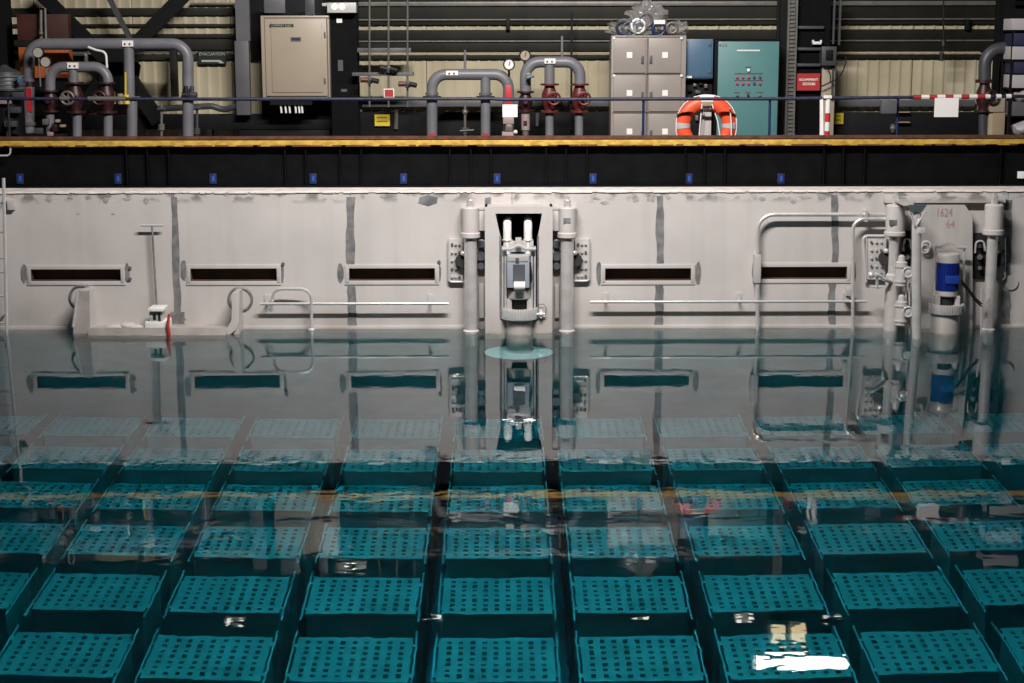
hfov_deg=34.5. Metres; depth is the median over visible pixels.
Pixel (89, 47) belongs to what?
tube
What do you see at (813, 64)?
strap
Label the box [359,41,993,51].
trim
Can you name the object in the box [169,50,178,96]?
post
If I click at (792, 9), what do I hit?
ladder
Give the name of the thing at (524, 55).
gauge
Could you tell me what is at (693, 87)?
rack
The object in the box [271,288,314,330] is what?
grab rail
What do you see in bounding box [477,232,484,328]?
bar
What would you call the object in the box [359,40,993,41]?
conduit
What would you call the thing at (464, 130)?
funnel
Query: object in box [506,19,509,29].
bracket
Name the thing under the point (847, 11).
pipe
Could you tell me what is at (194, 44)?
trim
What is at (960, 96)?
rail
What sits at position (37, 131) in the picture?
dosing skid
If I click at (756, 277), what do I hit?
pipe
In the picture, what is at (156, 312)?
box
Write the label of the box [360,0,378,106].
valve line
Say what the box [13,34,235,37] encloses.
trim
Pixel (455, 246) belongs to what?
latch plate
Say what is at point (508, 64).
gauge
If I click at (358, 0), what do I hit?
trim
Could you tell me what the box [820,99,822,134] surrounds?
hanging cloth
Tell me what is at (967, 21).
bracket
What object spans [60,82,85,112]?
valve
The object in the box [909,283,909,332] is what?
drain line
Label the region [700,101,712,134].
stand
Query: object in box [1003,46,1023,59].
storage box
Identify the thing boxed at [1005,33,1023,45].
storage box
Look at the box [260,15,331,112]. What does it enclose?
upper cabinet
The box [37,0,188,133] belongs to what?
brace
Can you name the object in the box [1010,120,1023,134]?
plastic sack
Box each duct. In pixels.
[264,0,285,12]
[305,0,314,14]
[357,48,411,52]
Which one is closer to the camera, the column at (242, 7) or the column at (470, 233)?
the column at (470, 233)
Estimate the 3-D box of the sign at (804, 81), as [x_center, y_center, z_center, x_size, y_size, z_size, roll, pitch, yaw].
[4.163,-3.651,23.205,0.323,0.236,0.085,0,11,0]
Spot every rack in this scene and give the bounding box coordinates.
[685,79,711,134]
[1000,8,1023,134]
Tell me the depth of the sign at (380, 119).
23.68 m
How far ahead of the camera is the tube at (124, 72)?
22.62 m
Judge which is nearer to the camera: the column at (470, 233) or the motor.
the column at (470, 233)
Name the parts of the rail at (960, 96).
post, post, post, post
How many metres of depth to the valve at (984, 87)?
22.84 m
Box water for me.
[0,327,1023,682]
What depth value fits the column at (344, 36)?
23.23 m
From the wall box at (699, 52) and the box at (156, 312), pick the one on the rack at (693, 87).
the wall box at (699, 52)
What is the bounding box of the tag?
[384,89,393,96]
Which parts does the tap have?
knob, lever, spout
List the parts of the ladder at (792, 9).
rail, rail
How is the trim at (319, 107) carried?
attached to the wall at (888, 76)
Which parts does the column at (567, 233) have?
plate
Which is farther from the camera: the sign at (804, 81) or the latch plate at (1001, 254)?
the sign at (804, 81)
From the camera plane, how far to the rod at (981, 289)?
20.52 m
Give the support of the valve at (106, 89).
attached to the arch at (73, 68)
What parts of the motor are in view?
red leg, casing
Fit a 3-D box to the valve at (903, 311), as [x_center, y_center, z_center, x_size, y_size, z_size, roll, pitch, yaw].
[4.868,-0.390,20.496,0.237,0.390,0.178,0,11,0]
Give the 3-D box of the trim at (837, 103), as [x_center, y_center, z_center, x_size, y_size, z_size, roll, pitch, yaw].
[5.650,-3.456,23.922,2.100,0.093,0.100,0,11,0]
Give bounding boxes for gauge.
[32,47,44,86]
[40,56,51,93]
[503,58,514,76]
[519,49,530,63]
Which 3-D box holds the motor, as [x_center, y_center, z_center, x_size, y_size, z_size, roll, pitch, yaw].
[-6.812,-2.878,22.366,0.606,1.726,0.601,0,11,0]
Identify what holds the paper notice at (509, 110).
attached to the rail at (960, 96)
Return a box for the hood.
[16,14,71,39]
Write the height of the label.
0.152 m
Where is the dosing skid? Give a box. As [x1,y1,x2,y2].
[26,119,67,135]
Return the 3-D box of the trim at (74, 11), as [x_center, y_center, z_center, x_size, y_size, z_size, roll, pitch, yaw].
[-5.938,-4.733,23.685,3.955,0.106,0.035,0,11,0]
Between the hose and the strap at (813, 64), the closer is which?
the strap at (813, 64)
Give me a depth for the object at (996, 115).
22.88 m
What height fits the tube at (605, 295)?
0.120 m
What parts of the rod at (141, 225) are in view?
handle, rod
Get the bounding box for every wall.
[0,191,1023,326]
[11,0,994,135]
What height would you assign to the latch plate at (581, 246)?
0.543 m
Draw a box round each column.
[0,0,14,68]
[234,0,251,114]
[330,0,360,135]
[461,197,479,332]
[557,197,576,331]
[776,0,787,134]
[794,0,830,134]
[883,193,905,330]
[982,193,1003,330]
[991,0,1015,94]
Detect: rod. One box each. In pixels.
[140,224,163,304]
[980,288,982,332]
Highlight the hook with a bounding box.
[939,0,945,60]
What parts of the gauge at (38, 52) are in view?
stem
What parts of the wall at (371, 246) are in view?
slot plate, slot frame, round plate, panel, slot frame, slot plate, round plate, panel, slot frame, slot plate, panel, panel, slot frame, slot plate, panel, slot frame, slot plate, panel, round plate, panel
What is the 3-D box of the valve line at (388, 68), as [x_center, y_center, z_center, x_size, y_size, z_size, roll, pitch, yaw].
[-1.714,-4.033,22.899,0.269,1.549,0.174,0,11,0]
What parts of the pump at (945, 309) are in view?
guide rod, casing, motor, guide rod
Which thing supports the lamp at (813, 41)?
attached to the column at (810, 12)
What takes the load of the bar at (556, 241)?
attached to the wall at (371, 246)
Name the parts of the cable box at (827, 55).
post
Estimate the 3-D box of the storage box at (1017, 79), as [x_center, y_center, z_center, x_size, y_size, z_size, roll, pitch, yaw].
[7.063,-3.579,22.675,0.498,0.175,0.420,0,11,0]
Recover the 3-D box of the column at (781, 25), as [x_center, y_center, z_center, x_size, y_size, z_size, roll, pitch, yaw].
[3.820,-6.329,22.988,0.113,8.250,0.330,0,11,0]
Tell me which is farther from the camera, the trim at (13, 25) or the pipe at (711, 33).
the pipe at (711, 33)
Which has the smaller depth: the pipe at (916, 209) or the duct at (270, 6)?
the pipe at (916, 209)
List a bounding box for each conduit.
[138,51,234,53]
[190,3,234,4]
[359,18,994,20]
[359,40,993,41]
[359,52,979,53]
[570,12,572,129]
[831,0,835,43]
[837,0,841,44]
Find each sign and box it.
[198,51,226,63]
[375,114,389,125]
[796,73,819,90]
[834,113,843,123]
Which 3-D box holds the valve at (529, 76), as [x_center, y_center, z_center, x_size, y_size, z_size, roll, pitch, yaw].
[0.248,-3.618,22.514,0.115,0.094,0.220,0,11,0]
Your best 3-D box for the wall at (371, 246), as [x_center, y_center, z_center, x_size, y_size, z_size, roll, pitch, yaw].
[0.006,2.814,22.047,24.000,9.727,1.128,0,11,0]
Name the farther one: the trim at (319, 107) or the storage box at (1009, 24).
the trim at (319, 107)
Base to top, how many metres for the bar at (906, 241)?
0.519 m
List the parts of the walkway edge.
blue plate, blue plate, blue plate, blue plate, blue plate, blue plate, crane rail, blue plate, blue plate, blue plate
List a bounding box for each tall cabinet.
[609,35,685,134]
[710,40,780,134]
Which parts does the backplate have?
hose coil, plate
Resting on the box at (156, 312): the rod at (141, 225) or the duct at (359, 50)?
the rod at (141, 225)
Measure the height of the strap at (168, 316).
0.395 m
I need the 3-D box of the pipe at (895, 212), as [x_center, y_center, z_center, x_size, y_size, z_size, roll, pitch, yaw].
[4.761,-0.548,20.675,0.265,2.626,0.265,0,11,0]
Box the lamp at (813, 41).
[812,40,821,44]
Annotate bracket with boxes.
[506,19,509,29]
[964,19,969,29]
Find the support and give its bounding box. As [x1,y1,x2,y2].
[502,117,517,135]
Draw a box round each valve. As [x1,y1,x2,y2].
[41,90,59,111]
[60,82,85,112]
[92,82,116,112]
[181,86,189,96]
[187,86,197,96]
[517,91,533,111]
[526,73,533,79]
[535,113,539,125]
[540,83,560,112]
[570,83,590,112]
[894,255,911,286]
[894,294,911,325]
[974,81,997,111]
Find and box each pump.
[501,215,546,334]
[928,243,982,334]
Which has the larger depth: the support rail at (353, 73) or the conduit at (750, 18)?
the conduit at (750, 18)
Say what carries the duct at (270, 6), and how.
on the upper cabinet at (295, 50)
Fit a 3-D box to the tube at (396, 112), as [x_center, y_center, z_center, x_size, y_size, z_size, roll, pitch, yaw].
[-1.664,-3.191,23.714,0.066,0.273,0.060,-4,11,-22]
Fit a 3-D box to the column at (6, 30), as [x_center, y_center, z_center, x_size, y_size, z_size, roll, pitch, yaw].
[-7.215,-6.303,22.942,0.225,8.250,0.330,0,11,0]
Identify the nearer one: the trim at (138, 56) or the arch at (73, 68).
the arch at (73, 68)
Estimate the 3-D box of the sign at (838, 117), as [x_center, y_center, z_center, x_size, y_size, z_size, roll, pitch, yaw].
[4.684,-3.205,23.713,0.158,0.157,0.013,0,11,0]
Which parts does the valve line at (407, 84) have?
handle, handle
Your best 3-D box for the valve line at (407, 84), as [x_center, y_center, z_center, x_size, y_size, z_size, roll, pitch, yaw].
[-1.452,-4.033,22.900,0.267,1.549,0.174,0,11,0]
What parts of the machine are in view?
lamp rod, orange panel, casing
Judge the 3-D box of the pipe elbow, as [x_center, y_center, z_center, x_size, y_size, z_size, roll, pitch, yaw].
[6.631,-3.063,22.982,0.409,2.192,0.238,0,11,0]
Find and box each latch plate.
[448,239,463,282]
[574,239,589,281]
[866,237,888,279]
[996,238,1005,280]
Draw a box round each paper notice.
[502,104,517,116]
[934,98,958,116]
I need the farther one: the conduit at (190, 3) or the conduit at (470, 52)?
the conduit at (470, 52)
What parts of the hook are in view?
cord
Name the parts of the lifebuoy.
hanging cord, hanging cord, hanging cord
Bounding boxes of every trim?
[0,186,1023,192]
[0,190,1023,193]
[0,324,1023,329]
[11,8,234,15]
[12,24,235,26]
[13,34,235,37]
[13,39,235,49]
[14,54,234,59]
[82,114,331,129]
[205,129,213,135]
[240,129,330,135]
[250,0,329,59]
[262,101,331,115]
[358,0,1023,1]
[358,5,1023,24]
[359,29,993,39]
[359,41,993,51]
[359,54,981,58]
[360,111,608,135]
[362,101,608,106]
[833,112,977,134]
[834,100,974,106]
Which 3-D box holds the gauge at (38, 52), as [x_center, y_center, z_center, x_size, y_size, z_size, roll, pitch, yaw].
[-6.401,-3.720,22.340,0.149,0.529,0.066,0,11,0]
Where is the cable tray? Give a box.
[358,1,1023,5]
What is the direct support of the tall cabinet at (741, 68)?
on the floor
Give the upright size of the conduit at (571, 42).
1.660 m
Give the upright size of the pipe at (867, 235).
0.605 m
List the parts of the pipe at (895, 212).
plate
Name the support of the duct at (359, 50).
attached to the column at (344, 36)
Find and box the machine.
[14,8,72,135]
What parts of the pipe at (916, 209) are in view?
arm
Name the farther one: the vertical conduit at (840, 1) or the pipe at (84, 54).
the vertical conduit at (840, 1)
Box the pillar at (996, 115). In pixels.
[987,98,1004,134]
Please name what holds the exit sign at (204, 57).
attached to the wall at (888, 76)
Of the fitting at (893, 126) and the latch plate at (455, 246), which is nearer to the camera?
the latch plate at (455, 246)
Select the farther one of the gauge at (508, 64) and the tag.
the tag
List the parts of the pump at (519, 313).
guide rod, guide rod, window panel, casing, guide rod, guide rod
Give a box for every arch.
[45,62,112,135]
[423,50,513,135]
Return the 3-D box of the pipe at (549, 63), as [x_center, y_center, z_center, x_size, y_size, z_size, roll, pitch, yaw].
[0.561,-3.069,22.740,0.902,2.244,0.169,0,11,0]
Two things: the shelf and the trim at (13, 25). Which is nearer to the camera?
the shelf
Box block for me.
[7,200,15,209]
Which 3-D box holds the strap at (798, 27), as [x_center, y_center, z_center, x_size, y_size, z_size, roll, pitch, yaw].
[4.170,-4.394,23.090,0.378,0.038,0.080,0,11,0]
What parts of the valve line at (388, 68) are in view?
handle, handle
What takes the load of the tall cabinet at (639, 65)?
on the floor
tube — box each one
[88,46,107,67]
[124,72,125,94]
[260,294,448,304]
[394,110,398,128]
[590,292,866,302]
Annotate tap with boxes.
[867,271,892,288]
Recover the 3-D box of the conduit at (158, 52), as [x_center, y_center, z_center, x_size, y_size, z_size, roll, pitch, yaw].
[-4.809,-4.161,23.758,1.669,0.029,0.029,0,11,0]
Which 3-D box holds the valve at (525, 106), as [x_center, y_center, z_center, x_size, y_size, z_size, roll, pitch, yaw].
[0.186,-3.298,22.683,0.231,0.283,0.275,0,11,0]
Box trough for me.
[72,287,243,334]
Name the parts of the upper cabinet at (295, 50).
door, door panel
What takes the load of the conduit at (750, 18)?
attached to the wall at (888, 76)
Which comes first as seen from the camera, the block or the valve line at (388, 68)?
the block
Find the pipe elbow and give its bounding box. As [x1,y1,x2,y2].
[975,42,1007,134]
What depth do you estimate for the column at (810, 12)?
23.19 m
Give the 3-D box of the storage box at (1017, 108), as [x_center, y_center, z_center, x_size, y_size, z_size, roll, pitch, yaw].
[7.084,-3.214,22.743,0.499,0.190,0.420,0,11,0]
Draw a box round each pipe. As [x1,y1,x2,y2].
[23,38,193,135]
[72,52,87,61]
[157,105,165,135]
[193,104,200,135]
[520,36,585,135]
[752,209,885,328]
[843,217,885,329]
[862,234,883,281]
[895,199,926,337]
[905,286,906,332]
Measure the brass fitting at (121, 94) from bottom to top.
0.145 m
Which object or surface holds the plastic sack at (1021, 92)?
on the storage box at (1017, 108)
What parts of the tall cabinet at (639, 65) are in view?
door, door, door, door, door, door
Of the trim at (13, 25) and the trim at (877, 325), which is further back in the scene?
the trim at (13, 25)
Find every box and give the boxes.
[145,305,171,327]
[686,39,712,78]
[819,46,846,134]
[880,100,896,112]
[1003,19,1023,29]
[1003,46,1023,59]
[1003,74,1023,87]
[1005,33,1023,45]
[1005,62,1023,73]
[1005,101,1023,115]
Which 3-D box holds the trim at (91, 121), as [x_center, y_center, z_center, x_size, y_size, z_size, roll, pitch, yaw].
[-5.118,-3.174,23.823,5.631,0.214,0.200,0,11,0]
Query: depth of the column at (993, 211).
20.53 m
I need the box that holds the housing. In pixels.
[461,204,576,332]
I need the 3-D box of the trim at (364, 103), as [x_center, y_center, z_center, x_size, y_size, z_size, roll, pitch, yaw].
[0.420,-3.446,23.900,5.175,0.079,0.100,0,11,0]
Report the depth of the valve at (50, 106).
22.41 m
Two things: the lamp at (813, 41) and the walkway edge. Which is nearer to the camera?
the walkway edge
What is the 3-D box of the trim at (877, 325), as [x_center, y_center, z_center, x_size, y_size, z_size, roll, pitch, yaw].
[0.003,-0.157,20.937,24.000,0.095,0.025,0,11,0]
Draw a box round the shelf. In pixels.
[1001,60,1023,61]
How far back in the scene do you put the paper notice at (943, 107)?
21.47 m
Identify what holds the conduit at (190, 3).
attached to the wall at (888, 76)
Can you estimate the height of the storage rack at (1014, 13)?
2.455 m
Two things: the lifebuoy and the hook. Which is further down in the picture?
the lifebuoy
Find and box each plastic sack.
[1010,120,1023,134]
[1012,89,1023,101]
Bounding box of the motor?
[0,65,25,136]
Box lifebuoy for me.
[675,94,736,134]
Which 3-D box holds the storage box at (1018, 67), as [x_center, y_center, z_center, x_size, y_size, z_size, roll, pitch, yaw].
[7.063,-3.760,22.641,0.477,0.154,0.420,0,11,0]
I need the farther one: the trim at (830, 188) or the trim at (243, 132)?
the trim at (243, 132)
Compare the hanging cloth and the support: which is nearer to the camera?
the hanging cloth
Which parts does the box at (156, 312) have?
lid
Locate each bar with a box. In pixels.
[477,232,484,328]
[552,232,560,327]
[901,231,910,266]
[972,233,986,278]
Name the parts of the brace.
gusset plate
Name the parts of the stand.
post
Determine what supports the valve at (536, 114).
hanging from the pipe at (549, 63)
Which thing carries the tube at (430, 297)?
attached to the wall at (371, 246)
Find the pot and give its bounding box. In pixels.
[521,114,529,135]
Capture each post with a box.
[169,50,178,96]
[823,95,831,134]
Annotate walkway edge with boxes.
[0,135,1023,187]
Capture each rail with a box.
[0,94,1023,136]
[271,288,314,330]
[352,72,413,75]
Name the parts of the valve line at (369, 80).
handle, handle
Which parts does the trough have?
plate, plate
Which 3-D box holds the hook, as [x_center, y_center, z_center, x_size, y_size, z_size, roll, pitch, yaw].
[6.082,-4.420,23.234,0.087,0.929,0.075,-4,11,-22]
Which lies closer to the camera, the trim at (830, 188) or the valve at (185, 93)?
the trim at (830, 188)
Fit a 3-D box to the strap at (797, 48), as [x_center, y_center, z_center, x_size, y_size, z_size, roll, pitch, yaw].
[4.180,-4.103,23.144,0.378,0.039,0.080,0,11,0]
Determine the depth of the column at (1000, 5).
23.45 m
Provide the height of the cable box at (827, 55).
1.585 m
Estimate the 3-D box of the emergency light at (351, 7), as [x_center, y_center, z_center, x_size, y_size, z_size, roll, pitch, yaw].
[-2.399,-4.642,22.953,0.475,0.140,0.240,0,11,0]
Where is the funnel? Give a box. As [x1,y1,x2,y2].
[460,105,473,135]
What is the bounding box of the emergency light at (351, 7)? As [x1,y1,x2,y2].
[322,2,356,12]
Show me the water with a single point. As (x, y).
(452, 505)
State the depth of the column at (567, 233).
20.51 m
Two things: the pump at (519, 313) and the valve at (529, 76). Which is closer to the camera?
the pump at (519, 313)
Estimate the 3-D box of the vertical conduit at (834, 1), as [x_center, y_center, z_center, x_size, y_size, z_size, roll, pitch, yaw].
[4.519,-4.530,23.183,0.028,0.689,0.050,0,11,0]
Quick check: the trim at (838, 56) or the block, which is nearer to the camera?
the block
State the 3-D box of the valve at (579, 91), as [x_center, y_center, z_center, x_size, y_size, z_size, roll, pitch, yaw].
[0.942,-3.343,22.665,0.282,0.392,0.326,0,11,0]
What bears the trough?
attached to the wall at (371, 246)
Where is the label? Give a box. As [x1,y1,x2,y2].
[338,60,342,70]
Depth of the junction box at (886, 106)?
21.44 m
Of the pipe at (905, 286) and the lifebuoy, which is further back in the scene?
the lifebuoy
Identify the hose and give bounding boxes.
[158,103,236,111]
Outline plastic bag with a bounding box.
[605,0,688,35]
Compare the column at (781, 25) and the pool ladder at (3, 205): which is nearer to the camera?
the pool ladder at (3, 205)
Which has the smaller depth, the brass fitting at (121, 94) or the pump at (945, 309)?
the pump at (945, 309)
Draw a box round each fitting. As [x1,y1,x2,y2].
[117,93,123,103]
[890,124,895,131]
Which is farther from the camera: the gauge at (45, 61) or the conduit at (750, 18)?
the conduit at (750, 18)
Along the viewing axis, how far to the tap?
20.42 m
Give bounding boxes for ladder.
[0,178,7,332]
[784,0,797,134]
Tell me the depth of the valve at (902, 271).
20.35 m
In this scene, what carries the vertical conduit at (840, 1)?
attached to the column at (810, 12)
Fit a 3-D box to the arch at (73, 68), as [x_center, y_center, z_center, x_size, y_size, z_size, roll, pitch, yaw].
[-5.921,-2.869,22.542,1.002,1.883,0.164,0,11,0]
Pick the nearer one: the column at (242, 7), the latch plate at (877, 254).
the latch plate at (877, 254)
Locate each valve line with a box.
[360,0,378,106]
[379,0,397,106]
[398,0,416,106]
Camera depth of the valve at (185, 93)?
22.52 m
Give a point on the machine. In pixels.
(30, 27)
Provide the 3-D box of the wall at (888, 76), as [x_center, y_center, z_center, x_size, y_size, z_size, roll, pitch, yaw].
[-0.022,-6.430,23.564,24.000,8.250,0.266,0,11,0]
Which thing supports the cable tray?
attached to the wall at (888, 76)
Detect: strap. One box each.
[166,314,170,334]
[796,63,821,65]
[797,26,823,28]
[797,48,820,49]
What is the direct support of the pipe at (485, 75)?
on the floor
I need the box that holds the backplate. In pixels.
[883,196,1005,328]
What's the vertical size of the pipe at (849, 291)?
1.814 m

